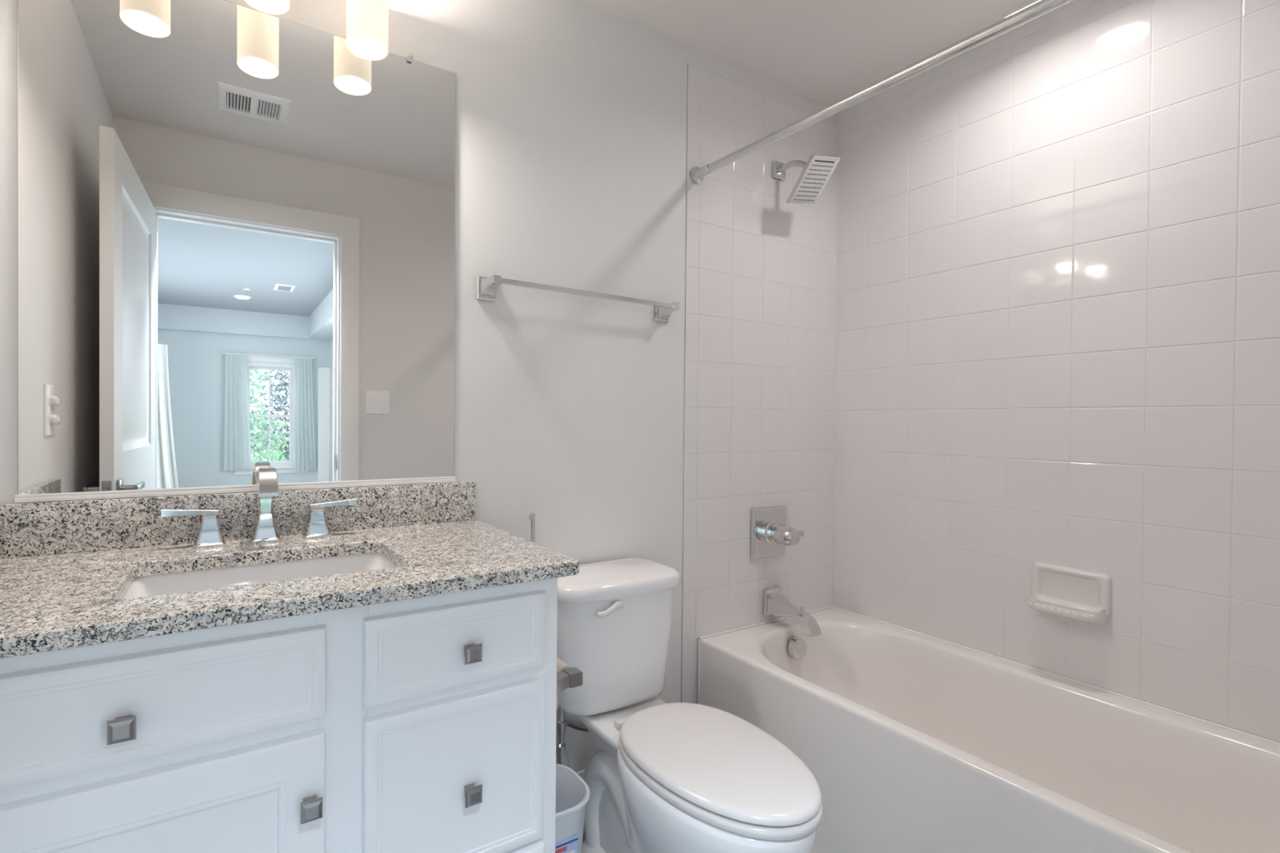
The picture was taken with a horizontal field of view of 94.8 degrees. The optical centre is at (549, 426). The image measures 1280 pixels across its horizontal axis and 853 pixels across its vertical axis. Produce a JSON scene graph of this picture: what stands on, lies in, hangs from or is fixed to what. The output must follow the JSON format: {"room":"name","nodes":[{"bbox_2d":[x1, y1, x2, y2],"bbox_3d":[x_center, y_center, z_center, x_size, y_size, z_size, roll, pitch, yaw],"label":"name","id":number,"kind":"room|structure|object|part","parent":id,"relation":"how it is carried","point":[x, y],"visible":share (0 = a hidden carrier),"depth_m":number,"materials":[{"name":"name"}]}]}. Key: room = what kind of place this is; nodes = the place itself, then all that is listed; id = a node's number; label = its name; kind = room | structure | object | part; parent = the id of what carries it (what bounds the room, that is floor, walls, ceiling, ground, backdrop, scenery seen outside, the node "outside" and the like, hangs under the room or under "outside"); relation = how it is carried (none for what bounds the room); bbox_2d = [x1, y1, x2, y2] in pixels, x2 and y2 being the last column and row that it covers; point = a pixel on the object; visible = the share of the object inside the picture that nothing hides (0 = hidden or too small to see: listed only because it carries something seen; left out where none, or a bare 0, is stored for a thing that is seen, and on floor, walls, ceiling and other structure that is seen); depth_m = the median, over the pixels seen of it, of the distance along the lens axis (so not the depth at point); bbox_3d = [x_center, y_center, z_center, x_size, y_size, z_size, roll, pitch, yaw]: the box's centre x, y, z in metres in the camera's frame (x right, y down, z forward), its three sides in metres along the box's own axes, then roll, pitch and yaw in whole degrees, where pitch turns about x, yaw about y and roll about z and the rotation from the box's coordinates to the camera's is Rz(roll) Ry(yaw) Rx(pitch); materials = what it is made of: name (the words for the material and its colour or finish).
{"room":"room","nodes":[
{"label":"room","id":0,"kind":"room"},
{"bbox_2d":[0,0,839,773],"bbox_3d":[0.016,-0.038,1.710,2.678,2.390,0.108,0,1,-29],"label":"wall","id":1,"kind":"structure","parent":0,"point":[582,127],"depth_m":1.77,"materials":[{"name":"white paint"}]},
{"bbox_2d":[14,0,456,502],"bbox_3d":[-0.614,-0.389,1.286,0.861,1.063,0.016,0,1,-29],"label":"wall mirror","id":2,"kind":"object","parent":1,"relation":"attached to","point":[237,223],"visible":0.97,"depth_m":1.24,"materials":[{"name":"clear glass"}]},
{"bbox_2d":[0,481,475,559],"bbox_3d":[-0.617,0.193,1.291,0.963,0.099,0.020,0,1,-29],"label":"backsplash","id":3,"kind":"structure","parent":1,"relation":"attached to","point":[30,529],"depth_m":1.21,"materials":[{"name":"stone"}]},
{"bbox_2d":[244,0,388,60],"bbox_3d":[-0.591,-0.998,1.196,0.514,0.300,0.180,0,1,-29],"label":"vanity light","id":4,"kind":"object","parent":1,"relation":"attached to","point":[367,20],"visible":1,"depth_m":1.27,"materials":[{"name":"white glass"}]},
{"bbox_3d":[-0.565,-0.932,1.159,0.089,0.160,0.089,0,1,-29],"label":"lamp shade","id":5,"kind":"part","parent":4,"relation":"part of","materials":[{"name":"beige glass"}]},
{"bbox_3d":[-0.407,-0.930,1.302,0.089,0.165,0.089,0,1,-29],"label":"lamp shade","id":6,"kind":"part","parent":4,"relation":"part of","materials":[{"name":"beige glass"}]},
{"bbox_2d":[555,706,587,767],"bbox_3d":[0.068,0.873,1.642,0.163,0.213,0.098,0,1,-29],"label":"valve","id":7,"kind":"object","parent":1,"relation":"attached to","point":[563,757],"visible":0.62,"depth_m":1.58,"materials":[{"name":"silver metal"}]},
{"bbox_3d":[0.040,0.903,1.576,0.028,0.072,0.008,0,1,-29],"label":"valve handle","id":8,"kind":"part","parent":7,"relation":"part of","materials":[{"name":"silver metal"}]},
{"bbox_2d":[475,274,679,323],"bbox_3d":[0.111,-0.363,1.661,0.654,0.067,0.076,0,1,-29],"label":"towel bar","id":9,"kind":"object","parent":1,"relation":"attached to","point":[486,286],"visible":1,"depth_m":1.59,"materials":[{"name":"silver metal"}]},
{"bbox_3d":[-0.151,-0.367,1.514,0.053,0.061,0.076,0,1,-29],"label":"post","id":10,"kind":"part","parent":9,"relation":"part of","materials":[{"name":"silver metal"}]},
{"bbox_3d":[0.372,-0.360,1.809,0.053,0.061,0.076,0,1,-29],"label":"post","id":11,"kind":"part","parent":9,"relation":"part of","materials":[{"name":"silver metal"}]},
{"bbox_2d":[576,769,585,779],"bbox_3d":[0.101,1.087,1.713,0.759,0.142,0.014,0,1,-29],"label":"baseboard","id":12,"kind":"structure","parent":1,"relation":"attached to","point":[580,774],"depth_m":1.71,"materials":[{"name":"white paint"}]},
{"bbox_2d":[750,506,804,559],"bbox_3d":[0.814,0.379,2.038,0.174,0.174,0.120,0,1,-29],"label":"shower valve","id":13,"kind":"object","parent":1,"relation":"attached to","point":[771,535],"visible":1,"depth_m":2.05,"materials":[{"name":"silver metal"}]},
{"bbox_3d":[0.864,0.377,2.050,0.061,0.024,0.026,0,1,-23],"label":"lever","id":14,"kind":"part","parent":13,"relation":"part of","materials":[{"name":"silver metal"}]},
{"bbox_2d":[763,586,822,637],"bbox_3d":[0.848,0.642,2.023,0.080,0.114,0.186,0,1,-29],"label":"tub spout","id":15,"kind":"object","parent":1,"relation":"attached to","point":[775,602],"visible":1,"depth_m":2.03,"materials":[{"name":"silver metal"}]},
{"bbox_3d":[0.805,0.630,2.099,0.080,0.092,0.010,0,1,-29],"label":"wall plate","id":16,"kind":"part","parent":15,"relation":"part of","materials":[{"name":"silver metal"}]},
{"bbox_3d":[0.867,0.631,1.989,0.017,0.026,0.017,0,1,-29],"label":"diverter knob","id":17,"kind":"part","parent":15,"relation":"part of","materials":[{"name":"silver metal"}]},
{"bbox_2d":[772,154,840,204],"bbox_3d":[0.868,-0.852,2.002,0.130,0.190,0.204,0,1,-29],"label":"shower","id":18,"kind":"object","parent":1,"relation":"attached to","point":[818,170],"visible":1,"depth_m":1.96,"materials":[{"name":"silver metal"}]},
{"bbox_3d":[0.863,-0.889,2.020,0.036,0.087,0.156,0,1,-29],"label":"arm","id":19,"kind":"part","parent":18,"relation":"part of","materials":[{"name":"silver metal"}]},
{"bbox_2d":[690,0,1073,183],"bbox_3d":[0.869,-0.812,1.260,0.052,0.052,1.500,0,1,-31],"label":"shower rod","id":20,"kind":"object","parent":1,"relation":"attached to","point":[1041,7],"visible":1,"depth_m":1.35,"materials":[{"name":"silver metal"}]},
{"bbox_2d":[582,827,585,841],"bbox_3d":[0.389,1.217,1.044,2.678,0.100,1.665,0,1,-29],"label":"floor","id":21,"kind":"structure","parent":0,"point":[584,835],"depth_m":1.64,"materials":[{"name":"tile"}]},
{"bbox_2d":[0,577,557,852],"bbox_3d":[-0.505,0.716,1.060,0.931,0.888,0.540,0,1,-29],"label":"vanity cabinet","id":22,"kind":"object","parent":21,"relation":"on","point":[425,724],"visible":0.8,"depth_m":0.86,"materials":[{"name":"white paint"}]},
{"bbox_3d":[-0.544,0.384,0.742,0.030,0.030,0.025,0,1,-29],"label":"knob","id":23,"kind":"part","parent":22,"relation":"part of","materials":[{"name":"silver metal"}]},
{"bbox_3d":[-0.553,0.369,0.757,0.494,0.138,0.017,0,1,-29],"label":"drawer","id":24,"kind":"part","parent":22,"relation":"part of","materials":[{"name":"white paint"}]},
{"bbox_3d":[-0.556,0.752,0.761,0.494,0.585,0.017,0,1,-29],"label":"door","id":25,"kind":"part","parent":22,"relation":"part of","materials":[{"name":"white paint"}]},
{"bbox_2d":[0,481,578,658],"bbox_3d":[-0.490,0.209,1.072,0.968,0.124,0.525,0,1,-29],"label":"countertop","id":26,"kind":"structure","parent":22,"relation":"on","point":[68,568],"depth_m":1.08,"materials":[{"name":"stone"}]},
{"bbox_2d":[160,466,356,548],"bbox_3d":[-0.591,0.164,1.216,0.370,0.160,0.122,0,1,-29],"label":"faucet","id":27,"kind":"object","parent":26,"relation":"on","point":[210,535],"visible":1,"depth_m":1.21,"materials":[{"name":"silver metal"}]},
{"bbox_3d":[-0.724,0.171,1.175,0.099,0.018,0.028,0,1,-32],"label":"lever","id":28,"kind":"part","parent":27,"relation":"part of","materials":[{"name":"silver metal"}]},
{"bbox_3d":[-0.697,0.211,1.194,0.057,0.064,0.057,0,1,-29],"label":"handle","id":29,"kind":"part","parent":27,"relation":"part of","materials":[{"name":"silver metal"}]},
{"bbox_3d":[-0.591,0.164,1.216,0.057,0.160,0.122,0,1,-29],"label":"spout","id":30,"kind":"part","parent":27,"relation":"part of","materials":[{"name":"silver metal"}]},
{"bbox_3d":[-0.517,0.212,1.295,0.057,0.064,0.057,0,1,-29],"label":"handle","id":31,"kind":"part","parent":27,"relation":"part of","materials":[{"name":"silver metal"}]},
{"bbox_3d":[-0.487,0.172,1.309,0.099,0.018,0.028,0,1,-26],"label":"lever","id":32,"kind":"part","parent":27,"relation":"part of","materials":[{"name":"silver metal"}]},
{"bbox_2d":[122,552,397,599],"bbox_3d":[-0.495,0.347,1.042,0.489,0.149,0.302,0,1,-29],"label":"sink","id":33,"kind":"object","parent":26,"relation":"in","point":[217,578],"visible":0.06,"depth_m":1.14,"materials":[{"name":"white ceramic"}]},
{"bbox_3d":[-0.348,0.558,0.851,0.030,0.030,0.025,0,1,-29],"label":"knob","id":34,"kind":"part","parent":22,"relation":"part of","materials":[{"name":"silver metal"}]},
{"bbox_3d":[-0.151,0.605,0.987,0.322,0.292,0.017,0,1,-29],"label":"drawer","id":35,"kind":"part","parent":22,"relation":"part of","materials":[{"name":"white paint"}]},
{"bbox_3d":[-0.149,0.370,0.985,0.322,0.138,0.017,0,1,-29],"label":"drawer","id":36,"kind":"part","parent":22,"relation":"part of","materials":[{"name":"white paint"}]},
{"bbox_3d":[-0.130,0.379,0.975,0.030,0.030,0.025,0,1,-29],"label":"knob","id":37,"kind":"part","parent":22,"relation":"part of","materials":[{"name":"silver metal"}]},
{"bbox_3d":[-0.130,0.618,0.979,0.030,0.030,0.025,0,1,-29],"label":"knob","id":38,"kind":"part","parent":22,"relation":"part of","materials":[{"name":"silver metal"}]},
{"bbox_3d":[-0.153,0.904,0.990,0.322,0.282,0.017,0,1,-29],"label":"drawer","id":39,"kind":"part","parent":22,"relation":"part of","materials":[{"name":"white paint"}]},
{"bbox_2d":[556,666,582,696],"bbox_3d":[-0.012,0.510,1.218,0.082,0.048,0.198,0,1,-29],"label":"toilet paper holder","id":40,"kind":"object","parent":22,"relation":"attached to","point":[571,677],"visible":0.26,"depth_m":1.15,"materials":[{"name":"grey metal"}]},
{"bbox_2d":[556,657,571,709],"bbox_3d":[0.009,0.530,1.231,0.038,0.083,0.100,0,1,-29],"label":"toilet paper","id":41,"kind":"object","parent":40,"relation":"on","point":[561,665],"visible":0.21,"depth_m":1.19,"materials":[{"name":"beige paper"}]},
{"bbox_2d":[528,512,535,542],"bbox_3d":[-0.044,0.692,1.524,0.084,0.934,0.084,0,1,-29],"label":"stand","id":42,"kind":"object","parent":21,"relation":"on","point":[532,515],"visible":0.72,"depth_m":1.51,"materials":[{"name":"silver metal"}]},
{"bbox_2d":[555,763,590,852],"bbox_3d":[-0.014,1.010,1.384,0.203,0.300,0.189,0,1,-29],"label":"waste bin","id":43,"kind":"object","parent":21,"relation":"on","point":[572,793],"visible":0.44,"depth_m":1.35,"materials":[{"name":"white plastic"}]},
{"bbox_2d":[556,558,822,852],"bbox_3d":[0.293,0.785,1.389,0.398,0.761,0.716,0,1,-29],"label":"toilet","id":44,"kind":"object","parent":21,"relation":"on","point":[660,776],"visible":0.95,"depth_m":1.38,"materials":[{"name":"white ceramic"}]},
{"bbox_3d":[0.151,0.465,1.486,0.078,0.035,0.032,0,1,-29],"label":"flush lever","id":45,"kind":"part","parent":44,"relation":"part of","materials":[{"name":"white plastic"}]},
{"bbox_3d":[0.167,0.598,1.613,0.372,0.310,0.196,0,1,-29],"label":"tank","id":46,"kind":"part","parent":44,"relation":"part of","materials":[{"name":"white ceramic"}]},
{"bbox_3d":[0.172,0.422,1.605,0.398,0.042,0.210,0,1,-29],"label":"tank lid","id":47,"kind":"part","parent":44,"relation":"part of","materials":[{"name":"white ceramic"}]},
{"bbox_3d":[0.368,0.751,1.290,0.346,0.022,0.471,0,1,-29],"label":"seat","id":48,"kind":"part","parent":44,"relation":"part of","materials":[{"name":"white plastic"}]},
{"bbox_3d":[0.369,0.725,1.290,0.342,0.022,0.467,0,1,-29],"label":"seat lid","id":49,"kind":"part","parent":44,"relation":"part of","materials":[{"name":"white plastic"}]},
{"bbox_2d":[697,605,1279,852],"bbox_3d":[1.168,0.940,1.457,0.708,0.458,1.499,0,1,-29],"label":"bathtub","id":50,"kind":"object","parent":21,"relation":"on","point":[912,741],"visible":0.92,"depth_m":1.49,"materials":[{"name":"white ceramic"}]},
{"bbox_3d":[0.860,0.768,2.013,0.072,0.073,0.029,0,1,-29],"label":"overflow plate","id":51,"kind":"part","parent":50,"relation":"part of","materials":[{"name":"silver metal"}]},
{"bbox_2d":[581,0,1039,105],"bbox_3d":[0.408,-1.273,1.019,2.678,0.100,1.665,0,1,-29],"label":"ceiling","id":52,"kind":"structure","parent":0,"point":[824,52],"depth_m":1.80,"materials":[{"name":"white paint"}]},
{"bbox_2d":[833,0,1279,742],"bbox_3d":[1.530,-0.025,1.647,0.104,2.390,1.505,0,1,-29],"label":"wall","id":53,"kind":"structure","parent":0,"point":[1058,325],"depth_m":1.63,"materials":[{"name":"white tile"}]},
{"bbox_2d":[1028,562,1111,623],"bbox_3d":[1.434,0.466,1.622,0.086,0.134,0.172,0,1,-29],"label":"soap dish","id":54,"kind":"object","parent":53,"relation":"attached to","point":[1082,595],"visible":1,"depth_m":1.63,"materials":[{"name":"white ceramic"}]}
]}

